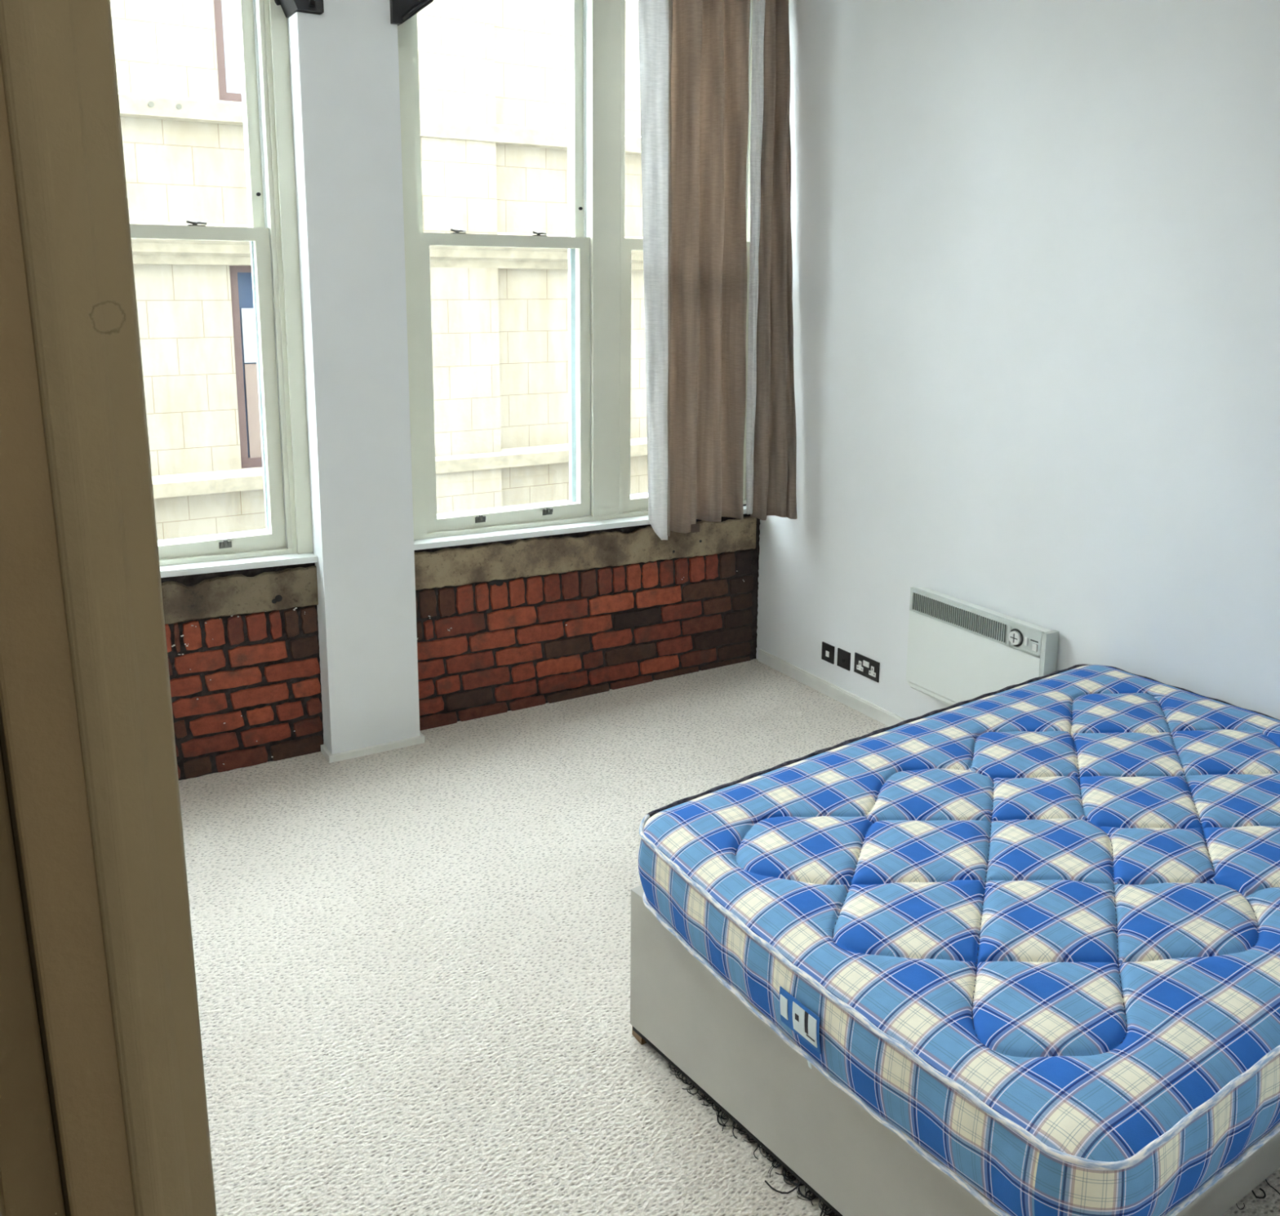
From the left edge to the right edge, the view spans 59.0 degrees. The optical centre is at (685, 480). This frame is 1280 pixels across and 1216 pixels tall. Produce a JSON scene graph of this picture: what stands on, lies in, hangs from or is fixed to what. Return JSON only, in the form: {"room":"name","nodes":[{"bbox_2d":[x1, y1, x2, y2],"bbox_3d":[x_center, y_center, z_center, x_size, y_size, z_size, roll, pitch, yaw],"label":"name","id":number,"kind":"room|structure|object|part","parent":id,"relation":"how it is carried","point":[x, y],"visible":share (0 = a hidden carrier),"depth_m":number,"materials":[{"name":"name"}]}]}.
{"room":"bedroom","nodes":[
{"label":"bedroom","id":0,"kind":"room"},
{"bbox_2d":[160,514,759,780],"bbox_3d":[-1.523,0.732,4.120,4.344,0.616,0.039,-6,13,-32],"label":"brick wall","id":1,"kind":"structure","parent":0,"point":[524,615],"depth_m":4.59,"materials":[{"name":"red brick"}]},
{"bbox_2d":[271,540,702,604],"bbox_3d":[-0.706,0.359,4.546,1.845,0.054,0.006,-6,13,-32],"label":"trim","id":2,"kind":"structure","parent":1,"relation":"attached to","point":[278,598],"depth_m":4.07,"materials":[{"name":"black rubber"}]},
{"bbox_2d":[488,579,509,586],"bbox_3d":[-0.747,0.405,4.536,0.087,0.040,0.006,-6,13,-32],"label":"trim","id":3,"kind":"structure","parent":1,"relation":"attached to","point":[497,582],"depth_m":4.53,"materials":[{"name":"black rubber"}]},
{"bbox_2d":[178,658,1279,1215],"bbox_3d":[-0.048,1.533,1.954,4.850,0.120,6.000,-6,13,-32],"label":"floor","id":4,"kind":"structure","parent":0,"point":[412,963],"depth_m":2.95,"materials":[{"name":"carpet"}]},
{"bbox_2d":[287,0,425,763],"bbox_3d":[-1.191,-0.613,4.039,0.362,3.298,0.222,-6,13,-32],"label":"pillar","id":5,"kind":"structure","parent":4,"relation":"on","point":[344,59],"depth_m":4.00,"materials":[{"name":"white paint"}]},
{"bbox_2d":[274,0,324,17],"bbox_3d":[-1.297,-1.707,3.705,0.166,0.333,0.195,-6,13,-32],"label":"iron bracket","id":6,"kind":"object","parent":5,"relation":"attached to","point":[289,7],"visible":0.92,"depth_m":3.70,"materials":[{"name":"black metal"}]},
{"bbox_2d":[390,0,433,26],"bbox_3d":[-0.934,-1.744,3.938,0.233,0.335,0.186,-6,13,-32],"label":"iron bracket","id":7,"kind":"object","parent":5,"relation":"attached to","point":[401,11],"visible":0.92,"depth_m":3.86,"materials":[{"name":"black metal"}]},
{"bbox_2d":[630,885,1279,1215],"bbox_3d":[0.925,1.143,2.724,1.827,0.385,1.175,-7,13,-36],"label":"bed base","id":8,"kind":"object","parent":4,"relation":"on","point":[848,1161],"visible":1,"depth_m":2.27,"materials":[{"name":"grey fabric"}]},
{"bbox_2d":[637,664,1279,1215],"bbox_3d":[0.924,0.841,2.616,1.857,0.245,1.414,-6,13,-32],"label":"mattress","id":9,"kind":"object","parent":8,"relation":"on","point":[1029,929],"visible":1,"depth_m":2.16,"materials":[{"name":"blue fabric"}]},
{"bbox_2d":[779,994,787,1020],"bbox_3d":[0.181,0.965,2.071,0.004,0.042,0.020,-6,13,-34],"label":"print","id":10,"kind":"object","parent":9,"relation":"attached to","point":[783,997],"depth_m":2.07},
{"bbox_2d":[795,1013,799,1022],"bbox_3d":[0.202,0.969,2.038,0.002,0.012,0.010,-7,13,-34],"label":"print","id":11,"kind":"object","parent":9,"relation":"attached to","point":[797,1015],"depth_m":2.04},
{"bbox_2d":[792,1001,804,1037],"bbox_3d":[0.206,0.973,2.038,0.007,0.056,0.032,-6,13,-32],"label":"print","id":12,"kind":"object","parent":9,"relation":"attached to","point":[798,1007],"depth_m":2.04},
{"bbox_2d":[803,1031,809,1041],"bbox_3d":[0.218,0.997,2.026,0.004,0.014,0.015,-7,13,-35],"label":"print","id":13,"kind":"object","parent":9,"relation":"attached to","point":[806,1033],"depth_m":2.02},
{"bbox_2d":[804,1011,808,1034],"bbox_3d":[0.218,0.970,2.019,0.004,0.042,0.009,-7,13,-35],"label":"print","id":14,"kind":"object","parent":9,"relation":"on","point":[806,1013],"depth_m":2.02},
{"bbox_2d":[808,1014,817,1048],"bbox_3d":[0.227,0.979,2.008,0.006,0.056,0.021,-7,13,-35],"label":"print","id":15,"kind":"object","parent":9,"relation":"attached to","point":[812,1019],"depth_m":2.01},
{"bbox_2d":[755,0,1279,719],"bbox_3d":[1.370,-0.507,3.653,0.200,3.300,4.040,-6,13,-32],"label":"wall","id":16,"kind":"structure","parent":0,"point":[1035,244],"depth_m":3.76,"materials":[{"name":"white paint"}]},
{"bbox_2d":[821,641,835,664],"bbox_3d":[0.615,0.743,4.869,0.008,0.078,0.078,-6,13,-32],"label":"socket","id":17,"kind":"object","parent":16,"relation":"attached to","point":[828,651],"visible":1,"depth_m":4.86,"materials":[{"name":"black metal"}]},
{"bbox_2d":[757,648,906,726],"bbox_3d":[1.312,1.112,3.813,0.013,0.057,3.600,-6,13,-32],"label":"baseboard","id":18,"kind":"structure","parent":16,"relation":"attached to","point":[853,701],"depth_m":4.86,"materials":[{"name":"beige paint"}]},
{"bbox_2d":[836,648,850,671],"bbox_3d":[0.670,0.757,4.781,0.011,0.078,0.078,-6,13,-32],"label":"socket","id":19,"kind":"object","parent":16,"relation":"attached to","point":[843,656],"visible":1,"depth_m":4.78,"materials":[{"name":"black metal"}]},
{"bbox_2d":[853,652,879,682],"bbox_3d":[0.748,0.771,4.660,0.010,0.084,0.148,-6,13,-32],"label":"double socket","id":20,"kind":"object","parent":16,"relation":"attached to","point":[864,666],"visible":1,"depth_m":4.65,"materials":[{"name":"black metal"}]},
{"bbox_2d":[856,660,863,671],"bbox_3d":[0.727,0.769,4.690,0.004,0.040,0.040,-6,13,-32],"label":"outlet","id":21,"kind":"object","parent":20,"relation":"attached to","point":[860,664],"depth_m":4.69,"materials":[{"name":"white plastic"}]},
{"bbox_2d":[868,666,875,677],"bbox_3d":[0.768,0.782,4.627,0.004,0.040,0.040,-6,13,-32],"label":"outlet","id":22,"kind":"object","parent":20,"relation":"attached to","point":[872,669],"depth_m":4.63,"materials":[{"name":"white plastic"}]},
{"bbox_2d":[906,586,1058,705],"bbox_3d":[1.054,0.651,4.075,0.090,0.401,0.642,-6,13,-32],"label":"heater","id":23,"kind":"object","parent":16,"relation":"attached to","point":[959,651],"visible":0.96,"depth_m":4.07,"materials":[{"name":"white metal"}]},
{"bbox_2d":[913,592,1007,643],"bbox_3d":[0.991,0.494,4.093,0.007,0.064,0.459,-6,13,-32],"label":"grille","id":24,"kind":"object","parent":23,"relation":"attached to","point":[984,625],"depth_m":4.08,"materials":[{"name":"white metal"}]},
{"bbox_3d":[1.024,0.681,4.072,0.010,0.279,0.624,-6,13,-32],"label":"panel","id":25,"kind":"part","parent":23,"relation":"part of","materials":[{"name":"white metal"}]},
{"bbox_3d":[1.027,0.501,4.038,0.014,0.092,0.624,-6,13,-32],"label":"rail","id":26,"kind":"part","parent":23,"relation":"part of","materials":[{"name":"grey plastic"}]},
{"bbox_3d":[1.158,0.543,3.843,0.010,0.068,0.121,-6,13,-32],"label":"control panel","id":27,"kind":"part","parent":23,"relation":"part of","materials":[{"name":"grey plastic"}]},
{"bbox_2d":[1024,637,1028,646],"bbox_3d":[1.157,0.546,3.830,0.007,0.028,0.010,-6,13,-32],"label":"switch","id":28,"kind":"object","parent":23,"relation":"attached to","point":[1026,639],"depth_m":3.83,"materials":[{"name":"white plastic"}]},
{"bbox_2d":[1031,643,1038,652],"bbox_3d":[1.177,0.562,3.800,0.007,0.024,0.018,-6,13,-32],"label":"switch","id":29,"kind":"object","parent":23,"relation":"attached to","point":[1034,646],"depth_m":3.80,"materials":[{"name":"white plastic"}]},
{"bbox_3d":[-1.568,-0.608,3.978,4.400,3.300,0.240,-6,13,-32],"label":"wall window","id":30,"kind":"structure","parent":0,"visible":0},
{"bbox_2d":[129,0,318,624],"bbox_3d":[-2.404,-0.685,3.428,2.380,2.488,0.310,-6,13,-32],"label":"window","id":31,"kind":"structure","parent":30,"relation":"attached to","point":[260,233],"depth_m":3.95,"materials":[{"name":"white paint"}]},
{"bbox_3d":[-1.776,-1.389,3.682,0.720,1.178,0.037,-6,13,-32],"label":"sash","id":32,"kind":"part","parent":31,"relation":"part of","materials":[{"name":"white paint"}]},
{"bbox_3d":[-1.765,-0.286,3.847,0.724,1.140,0.038,-6,13,-32],"label":"sash","id":33,"kind":"part","parent":31,"relation":"part of","materials":[{"name":"white paint"}]},
{"bbox_3d":[-1.835,-0.862,3.862,0.736,2.285,0.144,-6,13,-32],"label":"frame","id":34,"kind":"part","parent":31,"relation":"part of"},
{"bbox_2d":[160,552,317,577],"bbox_3d":[-2.351,0.352,3.508,2.372,0.084,0.092,-6,13,-32],"label":"windowsill","id":35,"kind":"object","parent":30,"relation":"attached to","point":[172,571],"visible":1,"depth_m":3.96,"materials":[{"name":"white paint"}]},
{"bbox_2d":[397,0,756,590],"bbox_3d":[-0.430,-0.875,4.668,1.698,2.520,0.310,-6,13,-32],"label":"window","id":36,"kind":"structure","parent":30,"relation":"attached to","point":[580,242],"depth_m":4.53,"materials":[{"name":"white paint"}]},
{"bbox_3d":[-0.720,-1.498,4.344,0.720,1.178,0.037,-6,13,-32],"label":"sash","id":37,"kind":"part","parent":36,"relation":"part of","materials":[{"name":"white paint"}]},
{"bbox_3d":[-0.709,-0.389,4.510,0.724,1.153,0.038,-6,13,-32],"label":"sash","id":38,"kind":"part","parent":36,"relation":"part of","materials":[{"name":"white paint"}]},
{"bbox_2d":[413,506,746,550],"bbox_3d":[-0.370,0.187,4.757,1.688,0.046,0.092,-6,13,-32],"label":"windowsill","id":39,"kind":"object","parent":30,"relation":"attached to","point":[463,540],"visible":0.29,"depth_m":4.56,"materials":[{"name":"white paint"}]},
{"bbox_2d":[595,0,752,516],"bbox_3d":[-0.073,-1.017,4.895,0.834,2.315,0.270,-6,13,-32],"label":"window","id":40,"kind":"structure","parent":30,"relation":"attached to","point":[628,502],"depth_m":4.67,"materials":[{"name":"white paint"}]},
{"bbox_3d":[-0.013,-1.572,4.786,0.653,1.178,0.037,-6,13,-32],"label":"sash","id":41,"kind":"part","parent":40,"relation":"part of","materials":[{"name":"white paint"}]},
{"bbox_3d":[-0.072,-1.035,4.968,0.669,2.305,0.144,-6,13,-32],"label":"frame","id":42,"kind":"part","parent":40,"relation":"part of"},
{"bbox_3d":[-0.003,-0.459,4.954,0.657,1.160,0.038,-6,13,-32],"label":"sash","id":43,"kind":"part","parent":40,"relation":"part of","materials":[{"name":"white paint"}]},
{"bbox_3d":[-0.233,-2.073,4.289,1.540,0.050,0.150,-6,13,-32],"label":"rail","id":44,"kind":"object","parent":30,"relation":"attached to","visible":0},
{"bbox_2d":[638,0,750,540],"bbox_3d":[0.049,-0.914,4.644,0.541,2.340,0.124,-6,13,-32],"label":"curtain","id":45,"kind":"object","parent":44,"relation":"hanging from","point":[694,54],"visible":1,"depth_m":4.63,"materials":[{"name":"brown fabric"}]},
{"bbox_2d":[746,0,796,520],"bbox_3d":[0.367,-0.959,4.754,0.217,2.284,0.189,-6,13,-32],"label":"curtain","id":46,"kind":"object","parent":44,"relation":"hanging from","point":[771,414],"visible":1,"depth_m":4.77,"materials":[{"name":"brown fabric"}]},
{"bbox_3d":[0.479,0.014,0.813,4.800,3.300,0.120,-6,13,-32],"label":"wall","id":47,"kind":"structure","parent":0,"visible":0},
{"bbox_2d":[0,0,217,1215],"bbox_3d":[0.092,0.529,0.723,1.365,2.310,0.208,-6,12,-31],"label":"door frame","id":48,"kind":"structure","parent":47,"relation":"in","point":[104,1105],"depth_m":0.44,"materials":[{"name":"paint"}]},
{"bbox_3d":[-0.260,0.586,0.557,0.080,2.250,0.058,-6,13,-32],"label":"architrave","id":49,"kind":"part","parent":48,"relation":"part of","materials":[{"name":"beige paint"}]},
{"label":"outside","id":50,"kind":"structure","parent":0,"visible":0},
{"bbox_3d":[-3.035,3.814,11.213,24.000,0.100,11.600,-6,13,-32],"label":"ground","id":51,"kind":"structure","parent":50,"visible":0},
{"bbox_2d":[110,0,648,540],"bbox_3d":[-2.313,0.234,8.520,17.000,7.950,0.670,-6,13,-32],"label":"neighbouring building","id":52,"kind":"structure","parent":51,"relation":"on","point":[493,77],"depth_m":8.11,"materials":[{"name":"beige stone"}]},
{"bbox_3d":[-2.699,-2.998,7.551,0.770,0.890,0.010,-6,13,-32],"label":"pane","id":53,"kind":"part","parent":52,"relation":"part of","materials":[{"name":"white glass"}]},
{"bbox_3d":[-2.728,-0.817,7.960,0.770,1.310,0.010,-6,13,-32],"label":"pane","id":54,"kind":"part","parent":52,"relation":"part of","materials":[{"name":"white glass"}]},
{"bbox_2d":[240,308,256,363],"bbox_3d":[-2.721,-1.020,7.909,0.715,0.370,0.013,-6,13,-32],"label":"blind","id":55,"kind":"object","parent":52,"relation":"hanging from","point":[248,352],"depth_m":7.73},
{"bbox_3d":[-2.155,-1.640,7.958,17.000,0.275,0.180,-6,13,-32],"label":"cornice","id":56,"kind":"part","parent":52,"relation":"part of","materials":[{"name":"stone"}]}
]}

